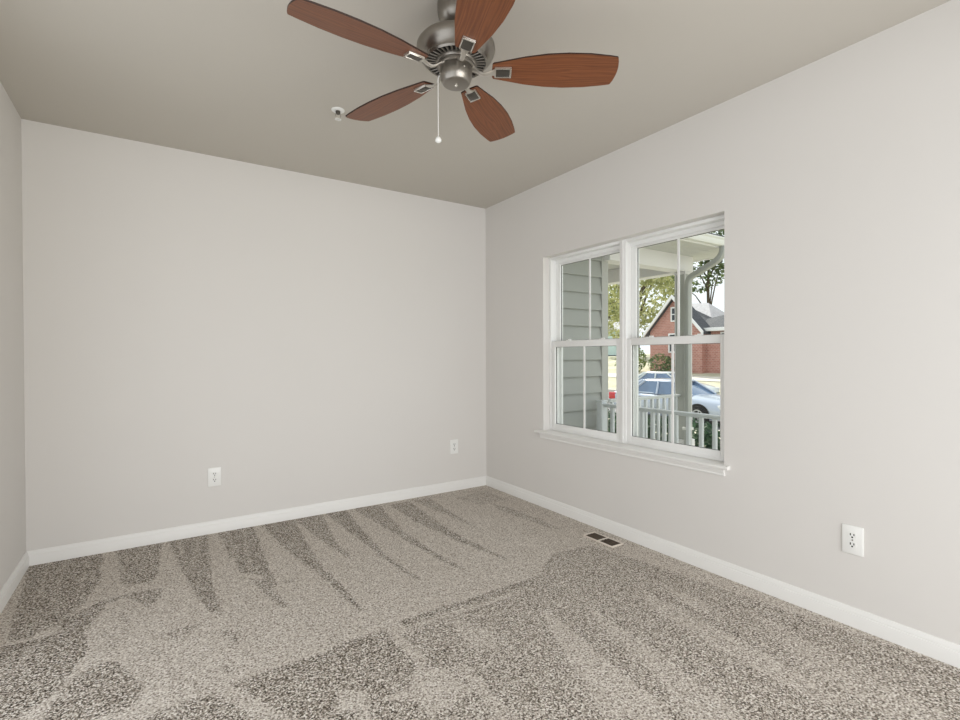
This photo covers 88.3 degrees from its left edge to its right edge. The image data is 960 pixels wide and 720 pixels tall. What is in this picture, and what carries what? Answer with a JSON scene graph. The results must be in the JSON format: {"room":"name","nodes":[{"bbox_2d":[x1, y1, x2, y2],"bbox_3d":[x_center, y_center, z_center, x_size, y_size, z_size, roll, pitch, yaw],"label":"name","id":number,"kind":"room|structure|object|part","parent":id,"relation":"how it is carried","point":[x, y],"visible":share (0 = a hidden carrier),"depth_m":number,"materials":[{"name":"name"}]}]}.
{"room":"empty bedroom","nodes":[
{"label":"empty bedroom","id":0,"kind":"room"},
{"bbox_2d":[0,82,25,589],"bbox_3d":[-1.381,-0.005,0.905,0.120,2.590,4.220,-1,1,-33],"label":"wall","id":1,"kind":"structure","parent":0,"point":[12,410],"depth_m":2.46,"materials":[{"name":"paint"}]},
{"bbox_2d":[0,551,28,613],"bbox_3d":[-2.178,1.091,2.254,0.014,0.080,1.100,-1,1,-33],"label":"baseboard","id":2,"kind":"structure","parent":1,"relation":"attached to","point":[12,582],"depth_m":2.42,"materials":[{"name":"white paint"}]},
{"bbox_2d":[21,119,485,550],"bbox_3d":[-1.235,-0.029,3.598,3.325,2.590,0.120,-1,1,-33],"label":"wall","id":3,"kind":"structure","parent":0,"point":[307,339],"depth_m":3.26,"materials":[{"name":"paint"}]},
{"bbox_2d":[208,467,220,486],"bbox_3d":[-1.721,0.758,3.207,0.077,0.120,0.008,-1,1,-33],"label":"power outlet","id":4,"kind":"object","parent":3,"relation":"attached to","point":[214,474],"visible":1,"depth_m":3.20,"materials":[{"name":"white plastic"}]},
{"bbox_2d":[27,476,485,565],"bbox_3d":[-1.211,1.077,3.541,3.045,0.080,0.014,-1,1,-33],"label":"baseboard","id":5,"kind":"structure","parent":3,"relation":"attached to","point":[75,550],"depth_m":3.25,"materials":[{"name":"white paint"}]},
{"bbox_2d":[450,439,457,453],"bbox_3d":[-0.219,0.736,4.196,0.077,0.120,0.008,-1,1,-33],"label":"power outlet","id":6,"kind":"object","parent":3,"relation":"attached to","point":[453,443],"visible":1,"depth_m":4.19,"materials":[{"name":"white plastic"}]},
{"bbox_2d":[0,0,950,208],"bbox_3d":[-0.080,-1.383,1.824,3.325,0.140,4.340,-1,1,-33],"label":"ceiling","id":7,"kind":"structure","parent":0,"point":[249,81],"depth_m":2.27,"materials":[{"name":"grey paint"}]},
{"bbox_2d":[331,107,344,120],"bbox_3d":[-0.748,-1.292,2.606,0.068,0.050,0.068,-1,1,-33],"label":"sprinkler","id":8,"kind":"object","parent":7,"relation":"attached to","point":[337,110],"visible":1,"depth_m":2.60,"materials":[{"name":"white plastic"}]},
{"bbox_2d":[287,0,618,142],"bbox_3d":[-0.118,-1.058,1.806,1.118,0.508,1.151,-1,1,-33],"label":"ceiling fan","id":9,"kind":"object","parent":7,"relation":"hanging from","point":[457,49],"visible":1,"depth_m":1.78,"materials":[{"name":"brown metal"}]},
{"bbox_3d":[-0.383,-1.065,1.613,0.464,0.006,0.162,-1,13,-36],"label":"fan blade","id":10,"kind":"part","parent":9,"relation":"part of","materials":[{"name":"red wood"}]},
{"bbox_3d":[-0.372,-1.069,2.054,0.464,0.006,0.162,0,13,39],"label":"fan blade","id":11,"kind":"part","parent":9,"relation":"part of","materials":[{"name":"red wood"}]},
{"bbox_3d":[-0.229,-1.057,1.727,0.051,0.002,0.035,-1,13,-36],"label":"bracket plate","id":12,"kind":"part","parent":9,"relation":"part of","materials":[{"name":"silver metal"}]},
{"bbox_3d":[-0.222,-1.059,1.936,0.051,0.002,0.035,0,13,39],"label":"bracket plate","id":13,"kind":"part","parent":9,"relation":"part of","materials":[{"name":"silver metal"}]},
{"bbox_3d":[-0.195,-1.063,1.750,0.146,0.032,0.045,-1,13,-36],"label":"blade arm","id":14,"kind":"part","parent":9,"relation":"part of","materials":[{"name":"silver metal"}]},
{"bbox_3d":[-0.190,-1.064,1.909,0.146,0.032,0.045,0,13,39],"label":"blade arm","id":15,"kind":"part","parent":9,"relation":"part of","materials":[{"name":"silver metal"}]},
{"bbox_3d":[-0.154,-0.815,1.829,0.023,0.024,0.023,-1,1,-33],"label":"pull knob","id":16,"kind":"part","parent":9,"relation":"part of","materials":[{"name":"white plastic"}]},
{"bbox_3d":[-0.149,-0.940,1.827,0.014,0.224,0.004,0,0,0],"label":"pull chain","id":17,"kind":"part","parent":9,"relation":"part of","materials":[{"name":"white plastic"}]},
{"bbox_3d":[-0.053,-1.063,1.700,0.045,0.032,0.146,12,-3,-16],"label":"blade arm","id":18,"kind":"part","parent":9,"relation":"part of","materials":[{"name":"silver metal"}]},
{"bbox_3d":[-0.043,-1.057,1.660,0.035,0.002,0.051,12,-3,-16],"label":"bracket plate","id":19,"kind":"part","parent":9,"relation":"part of","materials":[{"name":"silver metal"}]},
{"bbox_3d":[-0.044,-1.065,1.950,0.045,0.032,0.146,-13,-4,19],"label":"blade arm","id":20,"kind":"part","parent":9,"relation":"part of","materials":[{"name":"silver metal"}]},
{"bbox_3d":[-0.029,-1.060,1.988,0.035,0.002,0.051,-13,-4,19],"label":"bracket plate","id":21,"kind":"part","parent":9,"relation":"part of","materials":[{"name":"silver metal"}]},
{"bbox_3d":[0.011,-1.065,1.476,0.162,0.006,0.464,12,-3,-16],"label":"fan blade","id":22,"kind":"part","parent":9,"relation":"part of","materials":[{"name":"red wood"}]},
{"bbox_3d":[0.034,-1.071,2.169,0.162,0.006,0.464,-13,-4,19],"label":"fan blade","id":23,"kind":"part","parent":9,"relation":"part of","materials":[{"name":"red wood"}]},
{"bbox_3d":[0.043,-1.064,1.826,0.146,0.032,0.045,0,-12,0],"label":"blade arm","id":24,"kind":"part","parent":9,"relation":"part of","materials":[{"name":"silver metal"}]},
{"bbox_3d":[0.084,-1.059,1.826,0.051,0.002,0.035,0,-11,0],"label":"bracket plate","id":25,"kind":"part","parent":9,"relation":"part of","materials":[{"name":"silver metal"}]},
{"bbox_3d":[0.275,-1.069,1.829,0.464,0.006,0.162,0,-11,0],"label":"fan blade","id":26,"kind":"part","parent":9,"relation":"part of","materials":[{"name":"red wood"}]},
{"bbox_2d":[0,485,959,719],"bbox_3d":[-0.088,1.127,1.835,3.045,0.001,4.100,-1,1,-33],"label":"floor","id":27,"kind":"structure","parent":0,"point":[485,602],"depth_m":2.04,"materials":[{"name":"carpet"}]},
{"bbox_2d":[583,532,623,547],"bbox_3d":[0.759,1.110,3.059,0.102,0.008,0.240,-1,1,-33],"label":"floor vent","id":28,"kind":"object","parent":27,"relation":"in","point":[595,536],"visible":1,"depth_m":3.05,"materials":[{"name":"beige metal"}]},
{"bbox_2d":[563,256,607,431],"bbox_3d":[-0.193,-1.222,6.155,1.245,5.825,3.542,-1,1,-33],"label":"wall","id":29,"kind":"structure","parent":0,"point":[575,275],"depth_m":4.87,"materials":[{"name":"plastic"}]},
{"bbox_3d":[1.238,-1.205,5.032,0.090,5.800,0.092,-1,1,-33],"label":"corner trim","id":30,"kind":"part","parent":29,"relation":"part of","materials":[{"name":"grey"}]},
{"bbox_2d":[604,233,723,284],"bbox_3d":[0.488,-1.573,6.612,2.870,1.125,4.800,-1,1,-33],"label":"porch roof","id":31,"kind":"structure","parent":29,"relation":"attached to","point":[659,260],"depth_m":5.36,"materials":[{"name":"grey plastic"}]},
{"bbox_2d":[682,245,723,443],"bbox_3d":[2.439,0.088,5.371,0.096,2.551,0.540,0,1,-26],"label":"downspout","id":32,"kind":"object","parent":31,"relation":"attached to","point":[720,256],"visible":0.79,"depth_m":5.54,"materials":[{"name":"grey metal"}]},
{"bbox_2d":[486,0,959,644],"bbox_3d":[1.280,-0.029,2.656,0.160,2.590,4.220,-1,1,-33],"label":"wall","id":33,"kind":"structure","parent":0,"point":[834,180],"depth_m":2.22,"materials":[{"name":"paint"}]},
{"bbox_2d":[534,215,729,475],"bbox_3d":[0.912,-0.088,3.190,0.199,1.363,1.522,-1,1,-33],"label":"window","id":34,"kind":"structure","parent":33,"relation":"in","point":[626,441],"depth_m":3.16,"materials":[{"name":"white plastic"}]},
{"bbox_3d":[0.739,0.192,3.479,0.030,0.664,0.657,-1,1,-33],"label":"sash","id":35,"kind":"part","parent":34,"relation":"part of","materials":[{"name":"white plastic"}]},
{"bbox_3d":[0.784,-0.423,3.504,0.030,0.637,0.657,-1,1,-33],"label":"sash","id":36,"kind":"part","parent":34,"relation":"part of","materials":[{"name":"white plastic"}]},
{"bbox_3d":[0.882,0.546,3.175,0.123,0.022,1.522,-1,1,-33],"label":"sill","id":37,"kind":"part","parent":34,"relation":"part of","materials":[{"name":"white paint"}]},
{"bbox_3d":[1.129,0.196,2.886,0.030,0.664,0.657,-1,1,-33],"label":"sash","id":38,"kind":"part","parent":34,"relation":"part of","materials":[{"name":"white plastic"}]},
{"bbox_3d":[1.173,-0.420,2.912,0.030,0.637,0.657,-1,1,-33],"label":"sash","id":39,"kind":"part","parent":34,"relation":"part of","materials":[{"name":"white plastic"}]},
{"bbox_2d":[486,476,959,668],"bbox_3d":[1.178,1.076,2.667,0.014,0.080,4.100,-1,1,-33],"label":"baseboard","id":40,"kind":"structure","parent":33,"relation":"attached to","point":[945,651],"depth_m":2.35,"materials":[{"name":"white paint"}]},
{"bbox_2d":[842,523,863,556],"bbox_3d":[1.566,0.757,2.079,0.008,0.120,0.077,-1,1,-33],"label":"power outlet","id":41,"kind":"object","parent":33,"relation":"attached to","point":[852,536],"visible":1,"depth_m":2.07,"materials":[{"name":"white plastic"}]},
{"bbox_2d":[848,532,856,538],"bbox_3d":[1.564,0.737,2.077,0.002,0.027,0.033,-1,1,-33],"label":"receptacle","id":42,"kind":"object","parent":41,"relation":"attached to","point":[851,535],"depth_m":2.08,"materials":[{"name":"white plastic"}]},
{"bbox_2d":[848,541,856,548],"bbox_3d":[1.564,0.776,2.078,0.002,0.027,0.033,-1,1,-33],"label":"receptacle","id":43,"kind":"object","parent":41,"relation":"attached to","point":[851,544],"depth_m":2.08,"materials":[{"name":"white plastic"}]},
{"label":"outside","id":44,"kind":"structure","parent":0,"visible":0},
{"bbox_2d":[608,354,719,445],"bbox_3d":[28.249,0.311,70.823,119.840,2.950,160.000,-1,1,-33],"label":"lawn","id":45,"kind":"structure","parent":44,"point":[611,359],"depth_m":34.37,"materials":[{"name":"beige plant"}]},
{"bbox_2d":[608,288,619,319],"bbox_3d":[19.761,-5.914,76.137,6.742,10.557,10.230,-1,1,-33],"label":"leafy tree","id":46,"kind":"object","parent":45,"relation":"on","point":[609,317],"visible":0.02,"depth_m":74.43,"materials":[{"name":"green plant"}]},
{"bbox_2d":[608,320,642,355],"bbox_3d":[16.708,-2.790,66.798,5.300,5.400,9.200,-1,1,-33],"label":"house","id":47,"kind":"structure","parent":45,"relation":"on","point":[611,349],"depth_m":62.89,"materials":[{"name":"white"}]},
{"bbox_2d":[614,348,646,371],"bbox_3d":[11.096,-0.010,36.582,1.522,1.944,3.023,0,1,-20],"label":"shrub","id":48,"kind":"object","parent":45,"relation":"on","point":[640,360],"visible":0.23,"depth_m":35.63,"materials":[{"name":"green plant"}]},
{"bbox_2d":[608,275,674,355],"bbox_3d":[15.134,-6.101,49.032,7.489,11.724,12.290,-1,1,-33],"label":"leafy tree","id":49,"kind":"object","parent":45,"relation":"on","point":[668,281],"visible":0.27,"depth_m":47.18,"materials":[{"name":"green plant"}]},
{"bbox_2d":[596,400,719,449],"bbox_3d":[2.035,0.935,3.596,0.086,1.064,3.126,-1,1,-33],"label":"porch railing","id":50,"kind":"object","parent":45,"relation":"on","point":[602,405],"visible":0.17,"depth_m":4.25,"materials":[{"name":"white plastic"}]},
{"bbox_3d":[1.199,0.927,4.865,0.086,1.064,0.086,-1,1,-33],"label":"rail post","id":51,"kind":"part","parent":50,"relation":"part of","materials":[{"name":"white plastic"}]},
{"bbox_3d":[2.033,0.450,3.592,0.060,0.034,3.110,-1,1,-33],"label":"rail","id":52,"kind":"part","parent":50,"relation":"part of","materials":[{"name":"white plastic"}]},
{"bbox_2d":[648,353,674,370],"bbox_3d":[12.230,0.284,32.923,1.244,1.644,2.353,-1,1,-33],"label":"shrub","id":53,"kind":"object","parent":45,"relation":"on","point":[666,358],"visible":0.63,"depth_m":32.96,"materials":[{"name":"green plant"}]},
{"bbox_2d":[608,409,719,449],"bbox_3d":[3.072,1.191,7.084,0.936,0.793,4.876,-1,1,-33],"label":"ivy hedge","id":54,"kind":"object","parent":45,"relation":"on","point":[707,429],"visible":0.06,"depth_m":6.97,"materials":[{"name":"green plant"}]},
{"bbox_2d":[643,295,723,373],"bbox_3d":[17.710,-1.645,34.004,8.900,5.570,12.900,-1,1,-33],"label":"brick house","id":55,"kind":"structure","parent":45,"relation":"on","point":[707,319],"depth_m":33.51,"materials":[{"name":"red brick"}]},
{"bbox_2d":[674,271,694,445],"bbox_3d":[2.353,0.226,5.722,0.180,2.470,0.180,-1,1,-33],"label":"porch column","id":56,"kind":"structure","parent":45,"relation":"on","point":[679,348],"depth_m":5.68,"materials":[{"name":"grey"}]},
{"bbox_2d":[608,394,680,441],"bbox_3d":[1.802,0.875,5.376,1.170,0.959,0.060,-1,1,-33],"label":"porch railing","id":57,"kind":"object","parent":56,"relation":"attached to","point":[657,397],"visible":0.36,"depth_m":5.48,"materials":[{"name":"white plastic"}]},
{"bbox_3d":[1.801,0.412,5.372,1.170,0.034,0.060,-1,1,-33],"label":"rail","id":58,"kind":"part","parent":57,"relation":"part of","materials":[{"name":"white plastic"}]},
{"bbox_3d":[2.356,1.185,5.730,0.180,0.550,0.180,-1,1,-33],"label":"post","id":59,"kind":"part","parent":56,"relation":"part of","materials":[{"name":"white wood"}]},
{"bbox_2d":[659,230,723,304],"bbox_3d":[23.280,-7.530,49.090,6.274,14.411,11.367,-1,1,-33],"label":"shade tree","id":60,"kind":"object","parent":45,"relation":"on","point":[717,268],"visible":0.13,"depth_m":49.34,"materials":[{"name":"green plant"}]},
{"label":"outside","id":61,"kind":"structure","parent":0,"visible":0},
{"bbox_2d":[608,392,719,429],"bbox_3d":[-8.441,1.985,46.685,10.300,0.170,160.000,-1,1,-33],"label":"road","id":62,"kind":"structure","parent":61,"point":[710,421],"depth_m":18.01,"materials":[{"name":"grey asphalt"}]},
{"bbox_2d":[609,378,719,422],"bbox_3d":[6.928,1.412,17.413,2.040,1.475,4.737,-1,1,-33],"label":"sedan","id":63,"kind":"object","parent":62,"relation":"on","point":[705,400],"visible":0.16,"depth_m":16.91,"materials":[{"name":"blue metal"}]},
{"bbox_2d":[609,391,615,398],"bbox_3d":[5.156,1.343,18.858,0.372,0.260,0.330,-1,1,-33],"label":"tail light","id":64,"kind":"object","parent":63,"relation":"attached to","point":[612,395],"depth_m":18.73,"materials":[{"name":"red plastic"}]},
{"bbox_3d":[6.722,0.942,17.720,1.640,0.440,2.850,-1,1,-33],"label":"car glass","id":65,"kind":"part","parent":63,"relation":"part of","materials":[{"name":"blue glass"}]},
{"bbox_2d":[638,371,719,393],"bbox_3d":[9.637,1.335,25.302,2.040,1.475,4.737,-1,1,-33],"label":"sedan","id":66,"kind":"object","parent":62,"relation":"on","point":[651,374],"visible":0.05,"depth_m":25.02,"materials":[{"name":"silver metal"}]},
{"bbox_3d":[9.431,0.865,25.608,1.640,0.440,2.850,-1,1,-33],"label":"car glass","id":67,"kind":"part","parent":66,"relation":"part of","materials":[{"name":"blue glass"}]},
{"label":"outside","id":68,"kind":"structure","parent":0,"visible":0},
{"bbox_2d":[608,373,719,381],"bbox_3d":[-0.926,0.979,51.624,1.100,0.218,160.000,-1,1,-33],"label":"walkway","id":69,"kind":"structure","parent":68,"point":[697,378],"depth_m":29.84,"materials":[{"name":"concrete"}]}
]}

